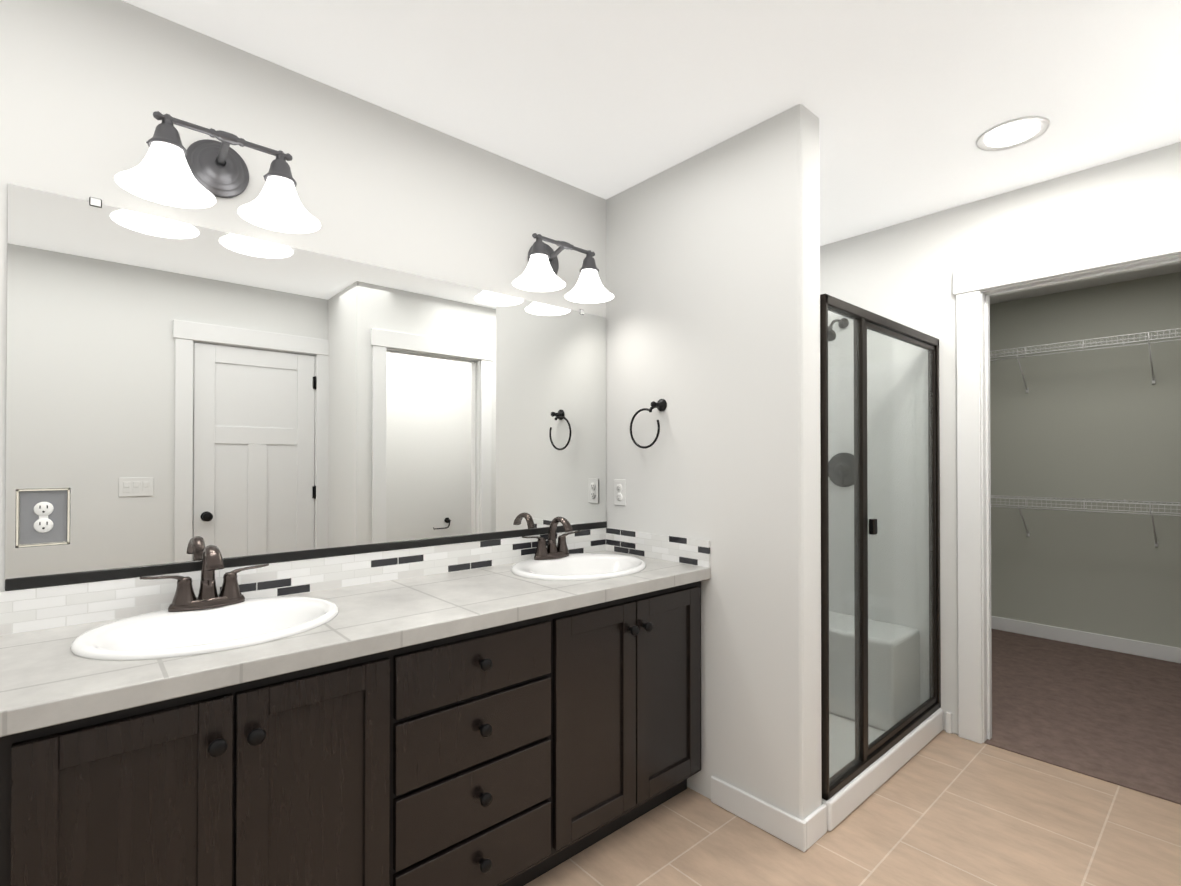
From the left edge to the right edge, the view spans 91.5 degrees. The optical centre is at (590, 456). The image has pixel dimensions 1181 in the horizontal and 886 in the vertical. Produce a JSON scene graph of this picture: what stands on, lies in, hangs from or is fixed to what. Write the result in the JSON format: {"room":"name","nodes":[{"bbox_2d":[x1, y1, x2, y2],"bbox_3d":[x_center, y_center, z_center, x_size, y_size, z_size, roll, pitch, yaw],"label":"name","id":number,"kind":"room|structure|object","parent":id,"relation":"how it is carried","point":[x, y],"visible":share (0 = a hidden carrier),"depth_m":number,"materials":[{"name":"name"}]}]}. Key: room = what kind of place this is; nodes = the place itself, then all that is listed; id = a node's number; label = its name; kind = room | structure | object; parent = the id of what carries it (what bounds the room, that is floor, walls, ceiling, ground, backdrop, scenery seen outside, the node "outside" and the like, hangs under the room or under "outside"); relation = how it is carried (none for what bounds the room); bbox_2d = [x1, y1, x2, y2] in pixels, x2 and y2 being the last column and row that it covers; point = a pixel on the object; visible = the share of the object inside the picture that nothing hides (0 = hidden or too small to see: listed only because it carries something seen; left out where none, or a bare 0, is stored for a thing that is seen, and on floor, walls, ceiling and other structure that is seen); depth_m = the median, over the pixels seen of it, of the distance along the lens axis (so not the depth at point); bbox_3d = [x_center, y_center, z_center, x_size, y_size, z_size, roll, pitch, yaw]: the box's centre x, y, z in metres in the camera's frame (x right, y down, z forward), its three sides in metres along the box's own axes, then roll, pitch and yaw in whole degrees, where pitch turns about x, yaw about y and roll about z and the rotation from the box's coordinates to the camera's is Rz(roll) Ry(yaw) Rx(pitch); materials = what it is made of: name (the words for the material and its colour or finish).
{"room":"bathroom","nodes":[
{"label":"bathroom","id":0,"kind":"room"},
{"bbox_2d":[0,0,606,590],"bbox_3d":[0.174,0.066,2.756,6.610,2.450,0.136,0,-1,-42],"label":"wall","id":1,"kind":"structure","parent":0,"point":[180,396],"depth_m":1.68,"materials":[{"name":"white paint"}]},
{"bbox_2d":[114,111,320,233],"bbox_3d":[-0.964,-0.767,1.520,0.454,0.227,0.245,0,-1,-42],"label":"sconce","id":2,"kind":"object","parent":1,"relation":"attached to","point":[169,170],"visible":1,"depth_m":1.54,"materials":[{"name":"white glass"}]},
{"bbox_2d":[512,233,613,303],"bbox_3d":[-0.114,-0.762,2.273,0.454,0.227,0.245,0,-1,-42],"label":"sconce","id":3,"kind":"object","parent":1,"relation":"attached to","point":[540,272],"visible":1,"depth_m":2.26,"materials":[{"name":"white glass"}]},
{"bbox_2d":[122,0,1180,303],"bbox_3d":[1.551,-1.221,1.211,6.610,0.100,4.290,0,-1,-42],"label":"ceiling","id":4,"kind":"structure","parent":0,"point":[908,102],"depth_m":1.77,"materials":[{"name":"white paint"}]},
{"bbox_2d":[976,116,1049,150],"bbox_3d":[1.522,-1.161,2.080,0.216,0.007,0.216,0,-1,-42],"label":"recessed light","id":5,"kind":"object","parent":4,"relation":"in","point":[1013,133],"visible":1,"depth_m":2.07,"materials":[{"name":"white paint"}]},
{"bbox_2d":[606,104,821,819],"bbox_3d":[0.431,0.062,2.293,0.140,2.450,0.950,0,-1,-42],"label":"wall","id":6,"kind":"structure","parent":0,"point":[713,304],"depth_m":2.07,"materials":[{"name":"white paint"}]},
{"bbox_2d":[0,528,709,635],"bbox_3d":[-0.721,0.363,1.508,2.619,0.100,0.573,0,-1,-42],"label":"backsplash","id":7,"kind":"structure","parent":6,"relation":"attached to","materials":[{"name":"tile"}]},
{"bbox_2d":[614,479,625,505],"bbox_3d":[0.128,0.159,2.520,0.009,0.114,0.070,0,-1,-42],"label":"outlet","id":8,"kind":"object","parent":6,"relation":"attached to","point":[619,491],"visible":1,"depth_m":2.52,"materials":[{"name":"white plastic"}]},
{"bbox_2d":[630,399,666,448],"bbox_3d":[0.234,-0.132,2.364,0.060,0.203,0.166,0,-1,-42],"label":"towel ring","id":9,"kind":"object","parent":6,"relation":"attached to","point":[660,405],"visible":1,"depth_m":2.33,"materials":[{"name":"black metal"}]},
{"bbox_2d":[711,776,805,851],"bbox_3d":[0.574,1.238,2.006,0.014,0.095,0.372,0,-1,-42],"label":"baseboard","id":10,"kind":"structure","parent":6,"relation":"attached to","point":[786,827],"depth_m":1.99,"materials":[{"name":"white paint"}]},
{"bbox_2d":[803,804,826,849],"bbox_3d":[0.750,1.237,1.923,0.140,0.095,0.014,0,-1,-42],"label":"baseboard","id":11,"kind":"structure","parent":6,"relation":"attached to","point":[816,824],"depth_m":1.92,"materials":[{"name":"white paint"}]},
{"bbox_2d":[524,730,1180,885],"bbox_3d":[0.720,1.303,0.456,4.390,0.060,4.290,0,-1,-42],"label":"floor","id":12,"kind":"structure","parent":0,"point":[943,808],"depth_m":1.93,"materials":[{"name":"beige tile"}]},
{"bbox_2d":[0,516,710,885],"bbox_3d":[-0.714,0.756,1.498,2.619,1.050,0.592,0,-1,-42],"label":"bathroom vanity","id":13,"kind":"object","parent":12,"relation":"on","point":[522,710],"visible":1,"depth_m":1.41,"materials":[{"name":"brown wood"}]},
{"bbox_2d":[0,550,710,736],"bbox_3d":[-0.719,0.434,1.505,2.618,0.042,0.576,0,-1,-42],"label":"countertop","id":14,"kind":"structure","parent":13,"relation":"on","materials":[{"name":"tile"}]},
{"bbox_2d":[820,294,942,830],"bbox_3d":[0.919,0.276,2.697,1.126,2.028,0.966,0,-1,-42],"label":"shower enclosure","id":15,"kind":"object","parent":12,"relation":"on","point":[881,717],"visible":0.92,"depth_m":2.58,"materials":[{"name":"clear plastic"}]},
{"bbox_2d":[820,142,1180,733],"bbox_3d":[1.671,0.066,2.792,0.120,2.450,1.827,0,-1,-42],"label":"wall","id":16,"kind":"structure","parent":0,"point":[901,273],"depth_m":2.68,"materials":[{"name":"white paint"}]},
{"bbox_2d":[945,712,951,733],"bbox_3d":[1.670,1.243,2.683,0.014,0.095,0.025,0,-1,-42],"label":"baseboard","id":17,"kind":"structure","parent":16,"relation":"attached to","point":[948,719],"depth_m":2.68,"materials":[{"name":"white paint"}]},
{"bbox_2d":[953,221,1180,743],"bbox_3d":[2.038,0.212,2.377,0.168,2.151,0.898,0,-1,-42],"label":"trim","id":18,"kind":"structure","parent":16,"relation":"attached to","point":[976,288],"depth_m":2.60,"materials":[{"name":"white paint"}]},
{"bbox_2d":[953,629,1180,804],"bbox_3d":[2.773,1.321,3.122,2.220,0.066,3.020,0,-1,-42],"label":"floor","id":19,"kind":"structure","parent":0,"point":[1113,717],"depth_m":2.91,"materials":[{"name":"brown carpet"}]},
{"bbox_2d":[990,272,1180,647],"bbox_3d":[3.599,0.073,3.783,0.120,2.450,2.900,0,-1,-42],"label":"wall","id":20,"kind":"structure","parent":0,"point":[1105,424],"depth_m":3.92,"materials":[{"name":"grey paint"}]},
{"bbox_2d":[990,328,1180,392],"bbox_3d":[3.399,-0.609,3.690,0.306,0.293,2.761,0,-1,-42],"label":"closet shelf","id":21,"kind":"object","parent":20,"relation":"attached to","point":[1025,350],"visible":0.67,"depth_m":3.71,"materials":[{"name":"white metal"}]},
{"bbox_2d":[991,616,1180,662],"bbox_3d":[3.511,1.245,3.773,0.014,0.095,2.776,0,-1,-42],"label":"baseboard","id":22,"kind":"structure","parent":20,"relation":"attached to","point":[1139,648],"depth_m":3.90,"materials":[{"name":"white paint"}]},
{"bbox_2d":[991,495,1180,546],"bbox_3d":[3.399,0.431,3.682,0.306,0.293,2.761,0,-1,-42],"label":"closet shelf","id":23,"kind":"object","parent":20,"relation":"attached to","point":[1080,500],"visible":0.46,"depth_m":3.73,"materials":[{"name":"white metal"}]}
]}

